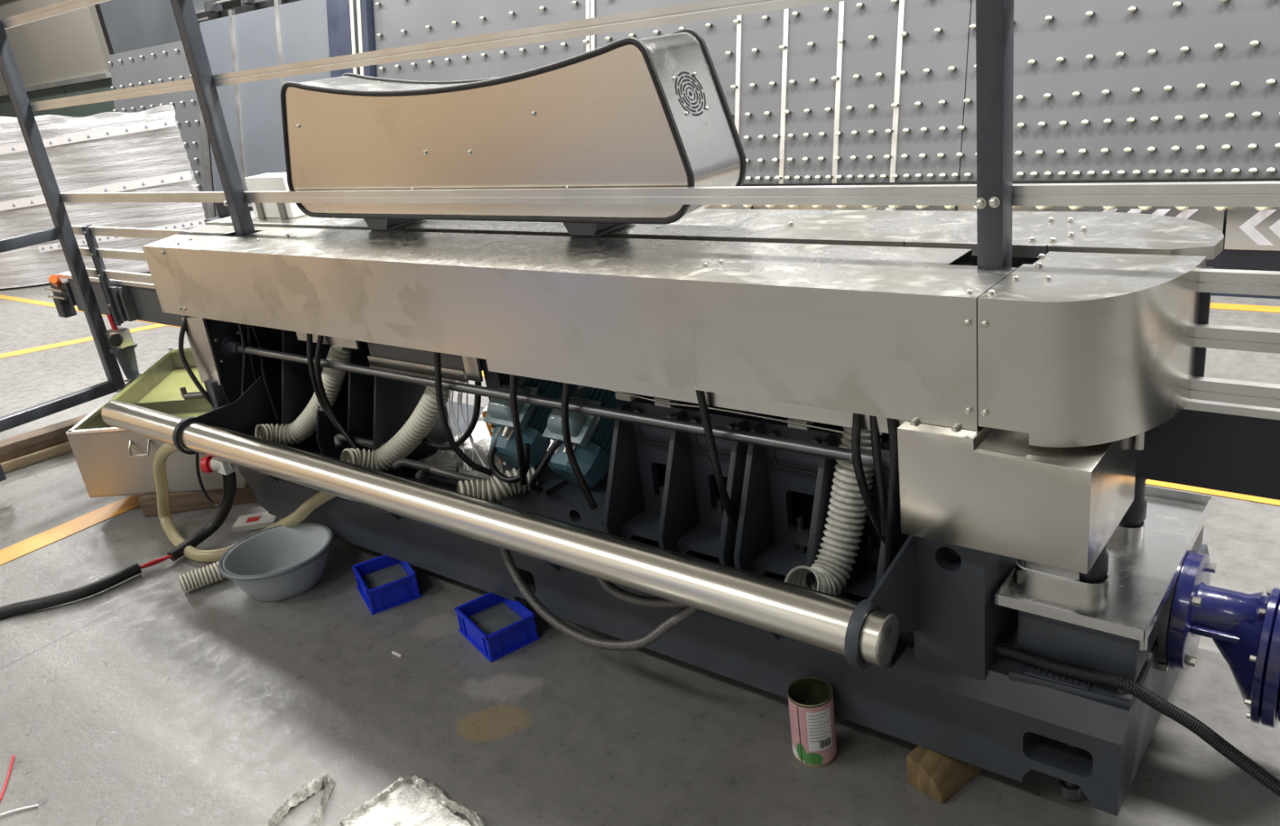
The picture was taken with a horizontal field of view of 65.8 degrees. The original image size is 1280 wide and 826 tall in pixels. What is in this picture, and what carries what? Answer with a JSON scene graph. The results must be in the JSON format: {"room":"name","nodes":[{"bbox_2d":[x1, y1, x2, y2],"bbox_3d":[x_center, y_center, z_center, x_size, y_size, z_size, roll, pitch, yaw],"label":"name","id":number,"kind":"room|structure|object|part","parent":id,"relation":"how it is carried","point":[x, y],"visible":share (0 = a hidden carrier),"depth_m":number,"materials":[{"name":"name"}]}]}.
{"room":"factory floor","nodes":[
{"label":"factory floor","id":0,"kind":"room"},
{"bbox_2d":[94,4,114,54],"bbox_3d":[-18.256,-5.827,18.029,0.100,5.600,21.000,10,27,38],"label":"wall","id":1,"kind":"structure","parent":0,"point":[97,6],"depth_m":23.92,"materials":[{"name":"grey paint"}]},
{"bbox_2d":[221,0,596,48],"bbox_3d":[1.495,-7.370,14.943,34.000,5.600,0.100,10,27,38],"label":"wall","id":2,"kind":"structure","parent":0,"point":[235,3],"depth_m":23.46,"materials":[{"name":"grey paint"}]},
{"bbox_2d":[0,177,1279,825],"bbox_3d":[-4.632,-0.933,8.582,34.000,0.100,21.000,10,27,38],"label":"floor","id":3,"kind":"structure","parent":0,"point":[142,700],"depth_m":2.63,"materials":[{"name":"grey paint"}]},
{"bbox_2d":[0,755,14,800],"bbox_3d":[-1.636,0.960,2.541,0.018,0.007,0.264,-14,22,-14],"label":"scrap","id":4,"kind":"object","parent":3,"relation":"on","point":[13,756],"visible":1,"depth_m":2.57,"materials":[{"name":"plastic"}]},
{"bbox_2d":[0,804,39,816],"bbox_3d":[-1.562,0.989,2.439,0.145,0.008,0.010,-14,22,-15],"label":"stick","id":5,"kind":"object","parent":3,"relation":"on","point":[37,805],"visible":1,"depth_m":2.45,"materials":[{"name":"white plastic"}]},
{"bbox_2d":[0,440,72,473],"bbox_3d":[-3.098,0.255,4.800,1.255,0.050,0.130,-23,26,-34],"label":"timber beam","id":6,"kind":"structure","parent":3,"relation":"on","point":[42,455],"depth_m":4.83,"materials":[{"name":"brown wood"}]},
{"bbox_2d":[0,413,89,462],"bbox_3d":[-3.122,0.194,4.789,1.255,0.075,0.120,-23,26,-34],"label":"timber beam","id":7,"kind":"structure","parent":6,"relation":"on","point":[15,446],"depth_m":4.85,"materials":[{"name":"brown wood"}]},
{"bbox_2d":[0,0,115,117],"bbox_3d":[-9.163,-4.778,15.507,8.420,3.150,2.100,10,27,38],"label":"booth","id":8,"kind":"object","parent":3,"relation":"on","point":[65,55],"visible":0.23,"depth_m":12.81,"materials":[{"name":"metal"}]},
{"bbox_2d":[0,494,142,565],"bbox_3d":[-3.884,1.348,2.357,0.150,0.002,5.555,10,28,39],"label":"trim","id":9,"kind":"structure","parent":3,"relation":"on","point":[23,548],"depth_m":4.03,"materials":[{"name":"yellow paint"}]},
{"bbox_2d":[0,324,166,358],"bbox_3d":[-4.481,-0.425,7.090,2.077,0.002,0.180,-13,22,-14],"label":"trim","id":10,"kind":"structure","parent":3,"relation":"on","point":[155,326],"depth_m":7.17,"materials":[{"name":"yellow paint"}]},
{"bbox_2d":[0,104,205,289],"bbox_3d":[-6.181,-2.099,9.730,4.310,1.618,0.808,-5,21,8],"label":"metal panel","id":11,"kind":"object","parent":3,"relation":"on","point":[143,151],"visible":0.79,"depth_m":9.19,"materials":[{"name":"silver metal"}]},
{"bbox_2d":[0,471,236,619],"bbox_3d":[-2.136,0.454,3.392,1.522,0.453,0.266,-14,22,-16],"label":"hose","id":12,"kind":"object","parent":3,"relation":"on","point":[100,585],"visible":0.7,"depth_m":3.51,"materials":[{"name":"rubber"}]},
{"bbox_2d":[98,0,222,217],"bbox_3d":[-5.377,-3.877,11.518,2.550,3.400,0.080,10,27,38],"label":"panel","id":13,"kind":"object","parent":3,"relation":"on","point":[131,24],"visible":0.02,"depth_m":11.51,"materials":[{"name":"grey metal"}]},
{"bbox_2d":[195,8,208,21],"bbox_3d":[-4.700,-4.276,10.596,0.610,0.150,0.050,10,27,38],"label":"door latch","id":14,"kind":"structure","parent":13,"relation":"attached to","point":[202,15],"depth_m":10.59,"materials":[{"name":"metal"}]},
{"bbox_2d":[107,40,214,219],"bbox_3d":[-5.431,-3.049,11.222,2.050,2.099,0.473,10,27,38],"label":"panel","id":15,"kind":"object","parent":3,"relation":"on","point":[167,62],"visible":0.34,"depth_m":10.84,"materials":[{"name":"grey metal"}]},
{"bbox_2d":[138,484,257,516],"bbox_3d":[-1.713,0.326,4.077,0.652,0.086,0.100,-8,21,0],"label":"block","id":16,"kind":"object","parent":3,"relation":"on","point":[184,501],"visible":0.38,"depth_m":4.03,"materials":[{"name":"brown wood"}]},
{"bbox_2d":[66,346,248,497],"bbox_3d":[-1.995,-0.014,4.514,0.703,0.294,1.291,-8,21,-1],"label":"tank","id":17,"kind":"object","parent":16,"relation":"on","point":[111,460],"visible":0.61,"depth_m":4.03,"materials":[{"name":"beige metal"}]},
{"bbox_3d":[-1.995,0.140,3.947,0.095,0.061,0.038,-4,22,10],"label":"handle","id":18,"kind":"part","parent":17,"relation":"part of","materials":[{"name":"metal"}]},
{"bbox_2d":[179,386,206,400],"bbox_3d":[-1.819,-0.039,4.219,0.216,0.460,0.108,-17,23,-22],"label":"pipe","id":19,"kind":"object","parent":17,"relation":"in","point":[194,395],"visible":0.12,"depth_m":4.18,"materials":[{"name":"metal"}]},
{"bbox_2d":[178,561,225,592],"bbox_3d":[-1.504,0.563,3.423,0.160,0.067,0.070,-20,24,-28],"label":"hose","id":20,"kind":"object","parent":3,"relation":"on","point":[195,579],"visible":0.84,"depth_m":3.40,"materials":[{"name":"beige plastic"}]},
{"bbox_2d":[204,190,253,224],"bbox_3d":[-2.404,-0.994,6.523,0.580,0.930,0.500,10,27,38],"label":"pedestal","id":21,"kind":"object","parent":3,"relation":"on","point":[223,211],"visible":0.09,"depth_m":6.32,"materials":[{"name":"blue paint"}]},
{"bbox_2d":[152,442,337,562],"bbox_3d":[-1.441,0.313,3.506,1.119,0.450,0.195,4,24,28],"label":"hose","id":22,"kind":"object","parent":3,"relation":"on","point":[162,455],"visible":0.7,"depth_m":3.58,"materials":[{"name":"beige plastic"}]},
{"bbox_2d":[231,511,279,532],"bbox_3d":[-1.490,0.419,3.851,0.160,0.021,0.100,-9,21,-2],"label":"board","id":23,"kind":"object","parent":3,"relation":"on","point":[260,520],"visible":0.83,"depth_m":3.82,"materials":[{"name":"paint"}]},
{"bbox_2d":[245,515,260,522],"bbox_3d":[-1.503,0.413,3.842,0.047,0.001,0.040,-9,21,-2],"label":"print","id":24,"kind":"object","parent":23,"relation":"on","point":[248,518],"depth_m":3.84,"materials":[{"name":"paper"}]},
{"bbox_2d":[217,521,333,601],"bbox_3d":[-1.214,0.515,3.351,0.378,0.134,0.378,10,27,38],"label":"basin","id":25,"kind":"object","parent":3,"relation":"on","point":[279,562],"visible":0.98,"depth_m":3.39,"materials":[{"name":"plastic"}]},
{"bbox_2d":[199,0,377,216],"bbox_3d":[-3.305,-3.454,9.676,2.950,3.340,1.339,10,27,38],"label":"wall","id":26,"kind":"structure","parent":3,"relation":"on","point":[255,33],"depth_m":9.70,"materials":[{"name":"metal"}]},
{"bbox_3d":[-4.330,-2.994,10.324,0.620,2.100,0.030,10,15,38],"label":"flat panel","id":27,"kind":"part","parent":26,"relation":"part of","materials":[{"name":"grey metal"}]},
{"bbox_3d":[-3.751,-2.895,9.866,0.790,2.100,0.030,10,15,38],"label":"flat panel","id":28,"kind":"part","parent":26,"relation":"part of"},
{"bbox_3d":[-3.113,-2.786,9.362,0.770,2.100,0.030,10,15,38],"label":"flat panel","id":29,"kind":"part","parent":26,"relation":"part of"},
{"bbox_2d":[265,773,335,825],"bbox_3d":[-0.782,0.941,2.266,0.158,0.034,0.313,0,23,20],"label":"strip","id":30,"kind":"object","parent":3,"relation":"on","point":[314,785],"visible":1,"depth_m":2.34,"materials":[{"name":"white plastic"}]},
{"bbox_2d":[351,554,422,615],"bbox_3d":[-0.822,0.545,3.206,0.163,0.084,0.208,-18,23,-24],"label":"storage bin","id":31,"kind":"object","parent":3,"relation":"on","point":[384,582],"visible":0.81,"depth_m":3.16,"materials":[{"name":"blue plastic"}]},
{"bbox_2d":[391,651,401,657],"bbox_3d":[-0.707,0.701,2.877,0.040,0.004,0.006,10,27,38],"label":"stick","id":32,"kind":"object","parent":3,"relation":"on","point":[393,652],"visible":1,"depth_m":2.88,"materials":[{"name":"white"}]},
{"bbox_2d":[337,774,485,825],"bbox_3d":[-0.586,0.935,2.212,0.459,0.034,0.313,-15,22,-18],"label":"sheet","id":33,"kind":"object","parent":3,"relation":"on","point":[411,800],"visible":1,"depth_m":2.26,"materials":[{"name":"white plastic"}]},
{"bbox_2d":[453,591,540,662],"bbox_3d":[-0.419,0.614,2.889,0.161,0.082,0.215,-21,25,-29],"label":"storage bin","id":34,"kind":"object","parent":3,"relation":"on","point":[497,626],"visible":0.84,"depth_m":2.87,"materials":[{"name":"blue plastic"}]},
{"bbox_2d":[0,294,1279,506],"bbox_3d":[-2.854,-0.556,6.844,27.000,0.002,0.080,10,27,38],"label":"trim","id":35,"kind":"structure","parent":3,"relation":"on","point":[1153,482],"depth_m":3.17,"materials":[{"name":"yellow paint"}]},
{"bbox_2d":[101,208,1223,816],"bbox_3d":[-0.362,0.005,2.985,3.568,1.082,1.026,10,27,38],"label":"machine","id":36,"kind":"object","parent":3,"relation":"on","point":[863,456],"visible":1,"depth_m":2.18,"materials":[{"name":"silver metal"}]},
{"bbox_2d":[195,453,226,507],"bbox_3d":[-1.521,0.220,3.500,0.149,0.276,0.045,2,23,23],"label":"cable","id":37,"kind":"object","parent":36,"relation":"hanging from","point":[197,455],"visible":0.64,"depth_m":3.53,"materials":[{"name":"black plastic"}]},
{"bbox_2d":[200,456,238,475],"bbox_3d":[-1.426,0.173,3.355,0.116,0.058,0.066,-3,22,12],"label":"pipe fitting","id":38,"kind":"object","parent":36,"relation":"attached to","point":[208,464],"visible":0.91,"depth_m":3.34,"materials":[{"name":"paint"}]},
{"bbox_3d":[-1.323,-0.213,3.857,0.015,0.540,0.670,10,27,38],"label":"plate","id":39,"kind":"part","parent":36,"relation":"part of","materials":[{"name":"blue paint"}]},
{"bbox_2d":[244,172,305,218],"bbox_3d":[-1.397,-0.842,3.826,0.270,0.155,0.110,10,27,38],"label":"carton","id":40,"kind":"object","parent":36,"relation":"on","point":[266,181],"visible":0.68,"depth_m":3.78,"materials":[{"name":"white cardboard"}]},
{"bbox_3d":[-1.214,-0.119,3.635,0.012,0.500,0.315,10,27,38],"label":"gusset plate","id":41,"kind":"part","parent":36,"relation":"part of","materials":[{"name":"blue paint"}]},
{"bbox_3d":[-1.043,-0.090,3.499,0.012,0.500,0.315,10,27,38],"label":"gusset plate","id":42,"kind":"part","parent":36,"relation":"part of","materials":[{"name":"blue paint"}]},
{"bbox_3d":[-0.903,-0.066,3.389,0.012,0.500,0.315,10,27,38],"label":"gusset plate","id":43,"kind":"part","parent":36,"relation":"part of","materials":[{"name":"blue paint"}]},
{"bbox_3d":[-0.794,-0.047,3.303,0.012,0.500,0.315,10,27,38],"label":"gusset plate","id":44,"kind":"part","parent":36,"relation":"part of","materials":[{"name":"blue paint"}]},
{"bbox_3d":[-0.998,-0.205,3.639,0.760,0.600,0.020,10,27,38],"label":"plate","id":45,"kind":"part","parent":36,"relation":"part of","materials":[{"name":"grey paint"}]},
{"bbox_2d":[417,406,554,479],"bbox_3d":[-0.397,0.040,3.330,0.540,0.190,0.550,10,27,38],"label":"heap","id":46,"kind":"object","parent":36,"relation":"on","point":[481,436],"visible":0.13,"depth_m":3.34,"materials":[{"name":"white plastic"}]},
{"bbox_3d":[-0.388,0.019,2.905,0.060,0.560,0.060,10,27,38],"label":"frame post","id":47,"kind":"part","parent":36,"relation":"part of","materials":[{"name":"metal"}]},
{"bbox_3d":[-0.383,-0.036,2.819,0.105,0.048,0.105,10,65,38],"label":"box lid","id":48,"kind":"part","parent":36,"relation":"part of","materials":[{"name":"teal paint"}]},
{"bbox_2d":[280,28,746,235],"bbox_3d":[-0.471,-0.776,2.872,1.685,0.482,0.242,10,27,38],"label":"cover","id":49,"kind":"object","parent":36,"relation":"on","point":[628,112],"visible":0.9,"depth_m":2.60,"materials":[{"name":"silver metal"}]},
{"bbox_3d":[-0.849,-0.621,3.193,0.150,0.053,0.008,10,27,38],"label":"foot plate","id":50,"kind":"part","parent":49,"relation":"part of","materials":[{"name":"metal"}]},
{"bbox_3d":[-0.405,-0.839,2.942,1.685,0.435,0.017,10,27,38],"label":"edge trim","id":51,"kind":"part","parent":49,"relation":"part of","materials":[{"name":"black rubber"}]},
{"bbox_3d":[-0.157,-0.503,2.646,0.150,0.053,0.008,10,27,38],"label":"foot plate","id":52,"kind":"part","parent":49,"relation":"part of","materials":[{"name":"metal"}]},
{"bbox_3d":[-0.510,-0.073,2.837,2.500,0.027,0.027,10,27,38],"label":"adjusting rod","id":53,"kind":"part","parent":36,"relation":"part of","materials":[{"name":"grey metal"}]},
{"bbox_3d":[-0.292,-0.037,2.934,0.125,0.125,0.240,10,65,38],"label":"motor","id":54,"kind":"part","parent":36,"relation":"part of","materials":[{"name":"teal paint"}]},
{"bbox_3d":[-0.333,-0.271,3.307,0.445,0.510,0.020,10,27,38],"label":"plate","id":55,"kind":"part","parent":36,"relation":"part of","materials":[{"name":"blue paint"}]},
{"bbox_3d":[-0.199,0.004,2.678,0.105,0.048,0.105,10,65,38],"label":"box lid","id":56,"kind":"part","parent":36,"relation":"part of","materials":[{"name":"teal paint"}]},
{"bbox_3d":[-0.108,0.004,2.793,0.125,0.125,0.240,10,65,38],"label":"motor","id":57,"kind":"part","parent":36,"relation":"part of","materials":[{"name":"teal paint"}]},
{"bbox_3d":[0.004,0.145,2.673,0.016,0.395,0.353,10,27,38],"label":"gusset plate","id":58,"kind":"part","parent":36,"relation":"part of","materials":[{"name":"grey metal"}]},
{"bbox_2d":[0,0,1279,481],"bbox_3d":[-0.686,-0.401,2.177,6.250,2.360,1.395,10,27,38],"label":"railing","id":59,"kind":"object","parent":36,"relation":"attached to","point":[994,194],"visible":0.81,"depth_m":2.30,"materials":[{"name":"metal"}]},
{"bbox_3d":[-2.877,0.205,4.380,0.055,0.210,0.050,10,27,38],"label":"post","id":60,"kind":"part","parent":59,"relation":"part of","materials":[{"name":"metal"}]},
{"bbox_3d":[-0.332,-1.242,2.322,6.100,0.037,0.020,10,27,38],"label":"guide rail","id":61,"kind":"part","parent":59,"relation":"part of","materials":[{"name":"metal"}]},
{"bbox_3d":[-2.651,-1.106,4.382,0.058,2.150,0.052,10,27,38],"label":"post","id":62,"kind":"part","parent":59,"relation":"part of","materials":[{"name":"metal"}]},
{"bbox_3d":[-2.454,-0.628,4.537,0.040,0.465,0.040,10,27,38],"label":"angle post","id":63,"kind":"part","parent":59,"relation":"part of","materials":[{"name":"grey metal"}]},
{"bbox_3d":[-2.201,-0.684,4.292,1.220,0.037,0.020,10,27,38],"label":"guide rail","id":64,"kind":"part","parent":59,"relation":"part of","materials":[{"name":"metal"}]},
{"bbox_3d":[-2.188,-0.592,4.328,1.220,0.037,0.020,10,27,38],"label":"guide rail","id":65,"kind":"part","parent":59,"relation":"part of","materials":[{"name":"metal"}]},
{"bbox_2d":[44,271,195,327],"bbox_3d":[-2.208,-0.475,4.449,2.130,0.224,0.090,10,27,38],"label":"beam","id":66,"kind":"structure","parent":59,"relation":"attached to","point":[132,300],"depth_m":4.56,"materials":[{"name":"metal"}]},
{"bbox_2d":[104,314,138,382],"bbox_3d":[-2.425,-0.281,4.657,0.150,0.372,0.136,10,27,38],"label":"jack gearbox","id":67,"kind":"object","parent":59,"relation":"attached to","point":[120,339],"visible":0.89,"depth_m":4.63,"materials":[{"name":"metal"}]},
{"bbox_3d":[-2.424,-0.337,4.577,0.056,0.056,0.043,-13,22,-12],"label":"knob","id":68,"kind":"part","parent":67,"relation":"part of","materials":[{"name":"black plastic"}]},
{"bbox_3d":[-2.214,-0.777,4.255,1.220,0.037,0.020,10,27,38],"label":"guide rail","id":69,"kind":"part","parent":59,"relation":"part of","materials":[{"name":"metal"}]},
{"bbox_3d":[-1.487,-1.222,3.300,0.050,1.450,0.052,10,27,38],"label":"post","id":70,"kind":"part","parent":59,"relation":"part of","materials":[{"name":"metal"}]},
{"bbox_3d":[-0.289,-0.930,2.444,6.100,0.037,0.020,10,27,38],"label":"guide rail","id":71,"kind":"part","parent":59,"relation":"part of","materials":[{"name":"metal"}]},
{"bbox_3d":[-0.238,-0.567,2.586,6.100,0.037,0.020,10,27,38],"label":"guide rail","id":72,"kind":"part","parent":59,"relation":"part of","materials":[{"name":"metal"}]},
{"bbox_3d":[0.593,-0.866,1.651,0.050,1.450,0.052,10,27,38],"label":"post","id":73,"kind":"part","parent":59,"relation":"part of","materials":[{"name":"metal"}]},
{"bbox_3d":[1.010,-0.165,1.781,0.027,0.205,0.031,10,27,38],"label":"angle post","id":74,"kind":"part","parent":59,"relation":"part of","materials":[{"name":"black metal"}]},
{"bbox_3d":[1.576,0.051,1.353,1.600,0.037,0.020,10,27,38],"label":"guide rail","id":75,"kind":"part","parent":59,"relation":"part of","materials":[{"name":"metal"}]},
{"bbox_3d":[1.563,-0.042,1.317,1.600,0.037,0.020,10,27,38],"label":"guide rail","id":76,"kind":"part","parent":59,"relation":"part of","materials":[{"name":"metal"}]},
{"bbox_3d":[1.550,-0.135,1.281,1.600,0.037,0.020,10,27,38],"label":"guide rail","id":77,"kind":"part","parent":59,"relation":"part of","materials":[{"name":"metal"}]},
{"bbox_3d":[0.147,0.170,2.560,0.016,0.395,0.353,10,27,38],"label":"gusset plate","id":78,"kind":"part","parent":36,"relation":"part of","materials":[{"name":"grey metal"}]},
{"bbox_3d":[-0.261,-0.573,2.988,3.568,0.025,0.310,10,27,38],"label":"glass","id":79,"kind":"part","parent":36,"relation":"part of","materials":[{"name":"clear glass"}]},
{"bbox_3d":[0.289,0.194,2.448,0.016,0.395,0.353,10,27,38],"label":"gusset plate","id":80,"kind":"part","parent":36,"relation":"part of","materials":[{"name":"grey metal"}]},
{"bbox_3d":[0.323,0.200,2.421,0.016,0.395,0.353,10,27,38],"label":"gusset plate","id":81,"kind":"part","parent":36,"relation":"part of","materials":[{"name":"grey metal"}]},
{"bbox_3d":[0.469,0.225,2.305,0.016,0.395,0.353,10,27,38],"label":"gusset plate","id":82,"kind":"part","parent":36,"relation":"part of","materials":[{"name":"grey metal"}]},
{"bbox_3d":[0.602,0.247,2.201,0.016,0.395,0.353,10,27,38],"label":"gusset plate","id":83,"kind":"part","parent":36,"relation":"part of","materials":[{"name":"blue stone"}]},
{"bbox_3d":[0.817,0.517,1.935,0.121,0.006,0.030,8,27,36],"label":"cast plate","id":84,"kind":"part","parent":36,"relation":"part of","materials":[{"name":"grey metal"}]},
{"bbox_2d":[995,484,1213,642],"bbox_3d":[0.983,0.281,2.069,0.273,0.030,0.567,10,27,38],"label":"drip tray","id":85,"kind":"object","parent":36,"relation":"on","point":[1147,557],"depth_m":1.98,"materials":[{"name":"silver metal"}]},
{"bbox_3d":[0.921,0.419,1.812,0.016,0.027,0.016,10,27,38],"label":"drain spout","id":86,"kind":"part","parent":36,"relation":"part of","materials":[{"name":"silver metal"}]},
{"bbox_2d":[1135,399,1279,500],"bbox_3d":[1.584,0.145,1.466,1.700,0.182,0.050,10,27,38],"label":"beam","id":87,"kind":"structure","parent":36,"relation":"attached to","point":[1224,446],"depth_m":1.85,"materials":[{"name":"metal"}]},
{"bbox_2d":[1156,550,1279,728],"bbox_3d":[1.243,0.464,1.972,0.360,0.328,0.248,10,27,38],"label":"flange","id":88,"kind":"object","parent":36,"relation":"attached to","point":[1244,628],"visible":0.98,"depth_m":1.95,"materials":[{"name":"blue metal"}]},
{"bbox_3d":[1.114,0.406,2.055,0.018,0.242,0.242,10,27,38],"label":"adapter plate","id":89,"kind":"part","parent":88,"relation":"part of","materials":[{"name":"grey metal"}]},
{"bbox_2d":[786,676,837,767],"bbox_3d":[0.392,0.703,2.250,0.103,0.172,0.103,10,27,38],"label":"tin can","id":90,"kind":"object","parent":3,"relation":"on","point":[811,699],"visible":1,"depth_m":2.22,"materials":[{"name":"pink metal"}]},
{"bbox_2d":[795,742,805,760],"bbox_3d":[0.364,0.766,2.237,0.028,0.048,0.002,13,30,43],"label":"print","id":91,"kind":"object","parent":90,"relation":"on","point":[800,747],"depth_m":2.24},
{"bbox_2d":[803,752,822,764],"bbox_3d":[0.390,0.777,2.229,0.044,0.033,0.005,-2,22,14],"label":"print","id":92,"kind":"object","parent":90,"relation":"attached to","point":[809,758],"depth_m":2.23},
{"bbox_3d":[0.401,0.706,2.203,0.055,0.106,0.008,-11,22,-9],"label":"text panel","id":93,"kind":"part","parent":90,"relation":"part of","materials":[{"name":"white paper"}]},
{"bbox_2d":[373,0,1279,184],"bbox_3d":[1.779,-2.580,5.338,10.480,2.552,0.606,10,27,38],"label":"perforated panel","id":94,"kind":"object","parent":3,"relation":"on","point":[850,91],"visible":0.72,"depth_m":5.56,"materials":[{"name":"grey metal"}]},
{"bbox_3d":[-1.327,-3.118,7.816,2.460,2.600,0.030,10,15,38],"label":"panel","id":95,"kind":"part","parent":94,"relation":"part of","materials":[{"name":"grey metal"}]},
{"bbox_3d":[0.170,-2.862,6.633,1.210,2.600,0.030,10,15,38],"label":"panel","id":96,"kind":"part","parent":94,"relation":"part of","materials":[{"name":"grey metal"}]},
{"bbox_3d":[0.784,-2.757,6.148,0.330,2.600,0.030,10,15,38],"label":"panel","id":97,"kind":"part","parent":94,"relation":"part of","materials":[{"name":"grey metal"}]},
{"bbox_3d":[1.062,-2.710,5.928,0.365,2.600,0.030,10,15,38],"label":"panel","id":98,"kind":"part","parent":94,"relation":"part of","materials":[{"name":"grey metal"}]},
{"bbox_3d":[1.357,-2.659,5.694,0.365,2.600,0.030,10,15,38],"label":"panel","id":99,"kind":"part","parent":94,"relation":"part of","materials":[{"name":"grey metal"}]},
{"bbox_3d":[1.662,-2.607,5.454,0.388,2.600,0.030,10,15,38],"label":"panel","id":100,"kind":"part","parent":94,"relation":"part of","materials":[{"name":"grey metal"}]},
{"bbox_3d":[3.025,-2.375,4.376,3.106,2.600,0.030,10,15,38],"label":"panel","id":101,"kind":"part","parent":94,"relation":"part of","materials":[{"name":"grey metal"}]},
{"bbox_2d":[906,745,982,804],"bbox_3d":[0.704,0.739,2.176,0.260,0.079,0.091,-23,26,-33],"label":"wedge","id":102,"kind":"object","parent":3,"relation":"on","point":[938,775],"visible":0.48,"depth_m":2.11,"materials":[{"name":"brown wood"}]},
{"bbox_2d":[700,204,1279,299],"bbox_3d":[1.420,-1.132,6.108,9.200,0.502,0.575,10,27,38],"label":"plinth","id":103,"kind":"object","parent":3,"relation":"on","point":[1251,234],"visible":0.16,"depth_m":4.75,"materials":[{"name":"silver metal"}]},
{"bbox_3d":[0.223,-1.327,6.747,1.288,0.217,0.012,10,27,38],"label":"fascia plate","id":104,"kind":"part","parent":103,"relation":"part of","materials":[{"name":"silver metal"}]},
{"bbox_3d":[1.249,-1.152,5.936,1.328,0.217,0.012,10,27,38],"label":"fascia plate","id":105,"kind":"part","parent":103,"relation":"part of","materials":[{"name":"silver metal"}]},
{"bbox_3d":[2.279,-0.976,5.121,1.298,0.217,0.012,10,27,38],"label":"fascia plate","id":106,"kind":"part","parent":103,"relation":"part of","materials":[{"name":"silver metal"}]},
{"bbox_3d":[3.298,-0.802,4.316,1.298,0.217,0.012,10,27,38],"label":"fascia plate","id":107,"kind":"part","parent":103,"relation":"part of","materials":[{"name":"silver metal"}]},
{"bbox_2d":[993,641,1279,796],"bbox_3d":[1.165,0.710,1.689,0.111,0.357,1.310,-25,27,-37],"label":"cable","id":108,"kind":"object","parent":3,"relation":"on","point":[1140,692],"visible":0.84,"depth_m":1.83,"materials":[{"name":"rubber"}]},
{"bbox_2d":[1209,302,1279,312],"bbox_3d":[-1.645,-1.264,8.221,27.000,0.002,0.090,10,27,38],"label":"floor marking line","id":109,"kind":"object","parent":3,"relation":"on","point":[1212,305],"depth_m":4.66,"materials":[{"name":"yellow paint"}]}
]}

